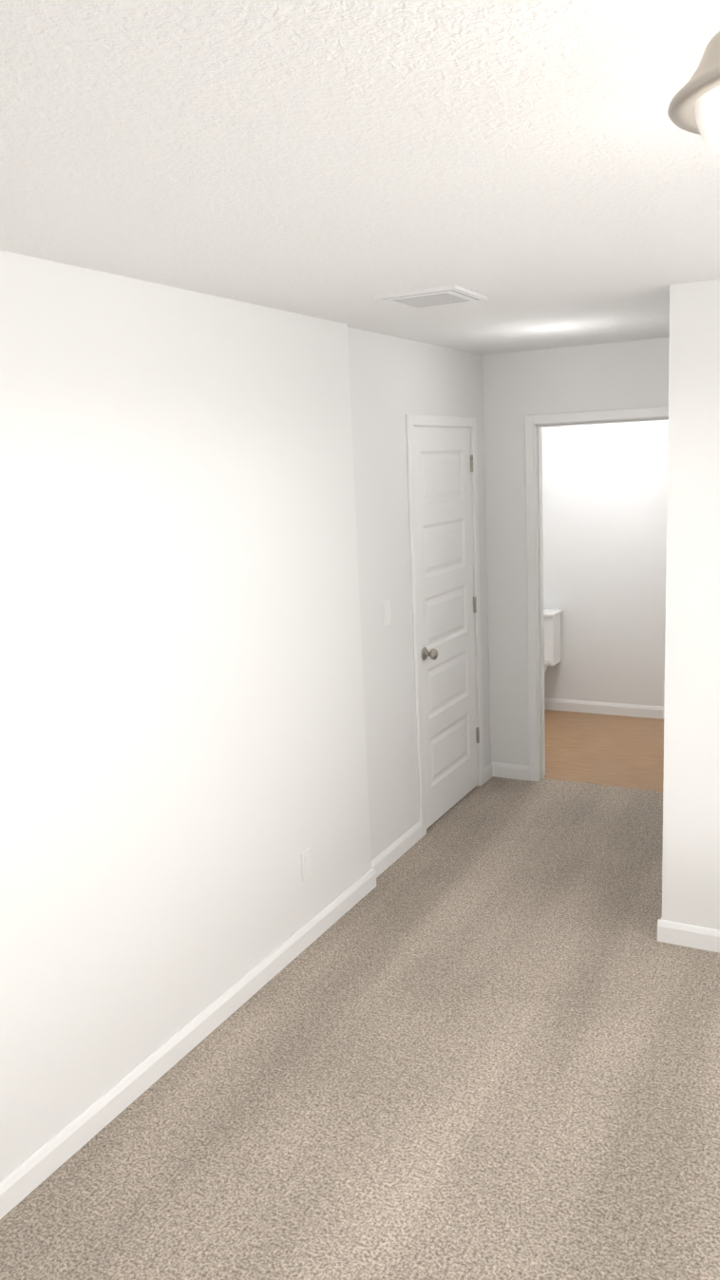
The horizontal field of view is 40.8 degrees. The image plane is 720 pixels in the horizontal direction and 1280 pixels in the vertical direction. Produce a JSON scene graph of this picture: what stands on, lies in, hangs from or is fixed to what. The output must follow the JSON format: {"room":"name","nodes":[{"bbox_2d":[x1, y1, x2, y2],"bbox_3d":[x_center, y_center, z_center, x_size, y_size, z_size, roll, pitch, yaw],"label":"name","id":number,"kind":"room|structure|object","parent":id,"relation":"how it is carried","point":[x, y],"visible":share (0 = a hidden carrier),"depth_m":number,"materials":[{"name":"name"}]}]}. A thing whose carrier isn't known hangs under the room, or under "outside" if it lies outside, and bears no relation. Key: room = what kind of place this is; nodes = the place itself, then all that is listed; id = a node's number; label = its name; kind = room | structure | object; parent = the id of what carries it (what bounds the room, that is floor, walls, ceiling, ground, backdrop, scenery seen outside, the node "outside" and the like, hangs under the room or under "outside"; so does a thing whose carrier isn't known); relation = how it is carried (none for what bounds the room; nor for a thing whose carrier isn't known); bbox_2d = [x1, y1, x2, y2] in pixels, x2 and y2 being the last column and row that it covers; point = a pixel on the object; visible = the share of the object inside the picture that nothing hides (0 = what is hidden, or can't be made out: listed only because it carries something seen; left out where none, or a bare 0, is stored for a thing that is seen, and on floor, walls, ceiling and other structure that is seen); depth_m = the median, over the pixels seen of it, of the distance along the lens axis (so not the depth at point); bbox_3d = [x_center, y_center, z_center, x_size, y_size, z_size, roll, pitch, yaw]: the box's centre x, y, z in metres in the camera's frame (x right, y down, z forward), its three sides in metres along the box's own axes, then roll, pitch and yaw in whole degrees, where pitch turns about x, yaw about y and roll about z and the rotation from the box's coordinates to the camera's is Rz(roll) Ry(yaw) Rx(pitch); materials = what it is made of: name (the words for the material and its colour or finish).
{"room":"empty bedroom","nodes":[
{"label":"empty bedroom","id":0,"kind":"room"},
{"bbox_2d":[0,249,371,1182],"bbox_3d":[-1.063,0.304,2.303,0.120,2.440,4.340,3,12,28],"label":"wall","id":1,"kind":"structure","parent":0,"point":[182,763],"depth_m":2.98,"materials":[{"name":"white paint"}]},
{"bbox_2d":[0,821,422,1219],"bbox_3d":[-0.799,1.397,2.810,0.054,0.086,4.830,3,12,28],"label":"baseboard","id":2,"kind":"structure","parent":1,"relation":"attached to","point":[20,1183],"depth_m":3.15,"materials":[{"name":"white paint"}]},
{"bbox_2d":[300,847,311,881],"bbox_3d":[-0.213,0.889,3.837,0.006,0.115,0.070,3,12,28],"label":"wall outlet","id":3,"kind":"object","parent":1,"relation":"attached to","point":[306,866],"visible":1,"depth_m":3.83,"materials":[{"name":"white plastic"}]},
{"bbox_2d":[0,776,719,1279],"bbox_3d":[1.066,1.485,2.389,4.070,0.100,6.050,3,12,28],"label":"floor carpet","id":4,"kind":"object","parent":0,"point":[473,1033],"visible":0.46,"depth_m":2.90,"materials":[{"name":"beige carpet"}]},
{"bbox_2d":[0,0,719,355],"bbox_3d":[0.957,-1.180,2.852,4.940,0.100,7.710,3,12,28],"label":"ceiling","id":5,"kind":"structure","parent":0,"point":[542,173],"depth_m":1.78,"materials":[{"name":"white paint"}]},
{"bbox_2d":[373,285,488,308],"bbox_3d":[0.248,-1.182,3.354,0.300,0.014,0.300,3,12,28],"label":"ceiling vent","id":6,"kind":"object","parent":5,"relation":"in","point":[435,296],"visible":1,"depth_m":3.30,"materials":[{"name":"white metal"}]},
{"bbox_2d":[668,30,719,153],"bbox_3d":[0.605,-0.742,1.348,0.336,0.186,0.336,3,12,28],"label":"flush-mount ceiling light","id":7,"kind":"object","parent":5,"relation":"attached to","point":[695,105],"visible":1,"depth_m":1.33,"materials":[{"name":"white glass"}]},
{"bbox_2d":[347,326,491,860],"bbox_3d":[0.326,-0.248,4.967,0.120,2.440,1.770,3,12,28],"label":"wall","id":8,"kind":"structure","parent":0,"point":[393,381],"depth_m":4.51,"materials":[{"name":"white paint"}]},
{"bbox_2d":[405,414,484,837],"bbox_3d":[0.411,-0.111,5.141,0.152,2.099,0.880,3,12,28],"label":"door frame","id":9,"kind":"structure","parent":8,"relation":"attached to","point":[424,420],"depth_m":4.88,"materials":[{"name":"white paint"}]},
{"bbox_2d":[413,426,479,828],"bbox_3d":[0.450,-0.088,5.130,0.177,2.030,0.770,3,12,28],"label":"hall door","id":10,"kind":"structure","parent":8,"relation":"in","point":[443,470],"depth_m":5.11,"materials":[{"name":"white paint"}]},
{"bbox_2d":[483,762,493,783],"bbox_3d":[0.757,0.787,5.742,0.014,0.086,0.160,3,12,28],"label":"baseboard","id":11,"kind":"structure","parent":8,"relation":"attached to","point":[488,772],"depth_m":5.74,"materials":[{"name":"white paint"}]},
{"bbox_2d":[482,337,669,765],"bbox_3d":[1.087,-0.378,5.483,2.790,2.440,0.120,3,12,28],"label":"wall","id":12,"kind":"structure","parent":0,"point":[518,386],"depth_m":5.40,"materials":[{"name":"white paint"}]},
{"bbox_2d":[492,762,529,781],"bbox_3d":[0.891,0.779,5.752,0.241,0.086,0.014,3,12,28],"label":"baseboard","id":13,"kind":"structure","parent":12,"relation":"attached to","point":[511,771],"depth_m":5.74,"materials":[{"name":"white paint"}]},
{"bbox_2d":[524,405,668,782],"bbox_3d":[1.363,-0.196,5.372,0.858,2.099,0.152,3,12,28],"label":"door frame","id":14,"kind":"structure","parent":12,"relation":"attached to","point":[534,424],"depth_m":5.45,"materials":[{"name":"white paint"}]},
{"bbox_2d":[544,709,664,791],"bbox_3d":[1.530,0.720,6.432,2.790,0.100,1.660,3,12,28],"label":"floor","id":15,"kind":"structure","parent":0,"point":[614,751],"depth_m":6.22,"materials":[{"name":"brown wood"}]},
{"bbox_2d":[543,609,562,674],"bbox_3d":[1.169,0.197,6.974,0.420,0.765,0.588,3,12,28],"label":"toilet","id":16,"kind":"object","parent":15,"relation":"on","point":[552,635],"visible":0.12,"depth_m":6.96,"materials":[{"name":"white ceramic"}]},
{"bbox_2d":[541,420,668,706],"bbox_3d":[1.833,-0.666,6.869,2.790,2.440,0.120,3,12,28],"label":"wall","id":17,"kind":"structure","parent":0,"point":[604,505],"depth_m":6.85,"materials":[{"name":"white paint"}]},
{"bbox_2d":[544,697,665,719],"bbox_3d":[1.853,0.502,7.024,2.550,0.086,0.014,3,12,28],"label":"baseboard","id":18,"kind":"structure","parent":17,"relation":"attached to","point":[615,709],"depth_m":7.05,"materials":[{"name":"white paint"}]},
{"bbox_2d":[662,279,719,930],"bbox_3d":[2.300,0.023,3.008,2.600,2.440,0.120,3,12,28],"label":"wall","id":19,"kind":"structure","parent":0,"point":[691,874],"depth_m":3.50,"materials":[{"name":"white paint"}]},
{"bbox_2d":[657,918,719,953],"bbox_3d":[1.500,1.149,3.596,0.769,0.086,0.014,3,12,28],"label":"baseboard","id":20,"kind":"structure","parent":19,"relation":"attached to","point":[689,935],"depth_m":3.71,"materials":[{"name":"white paint"}]}
]}

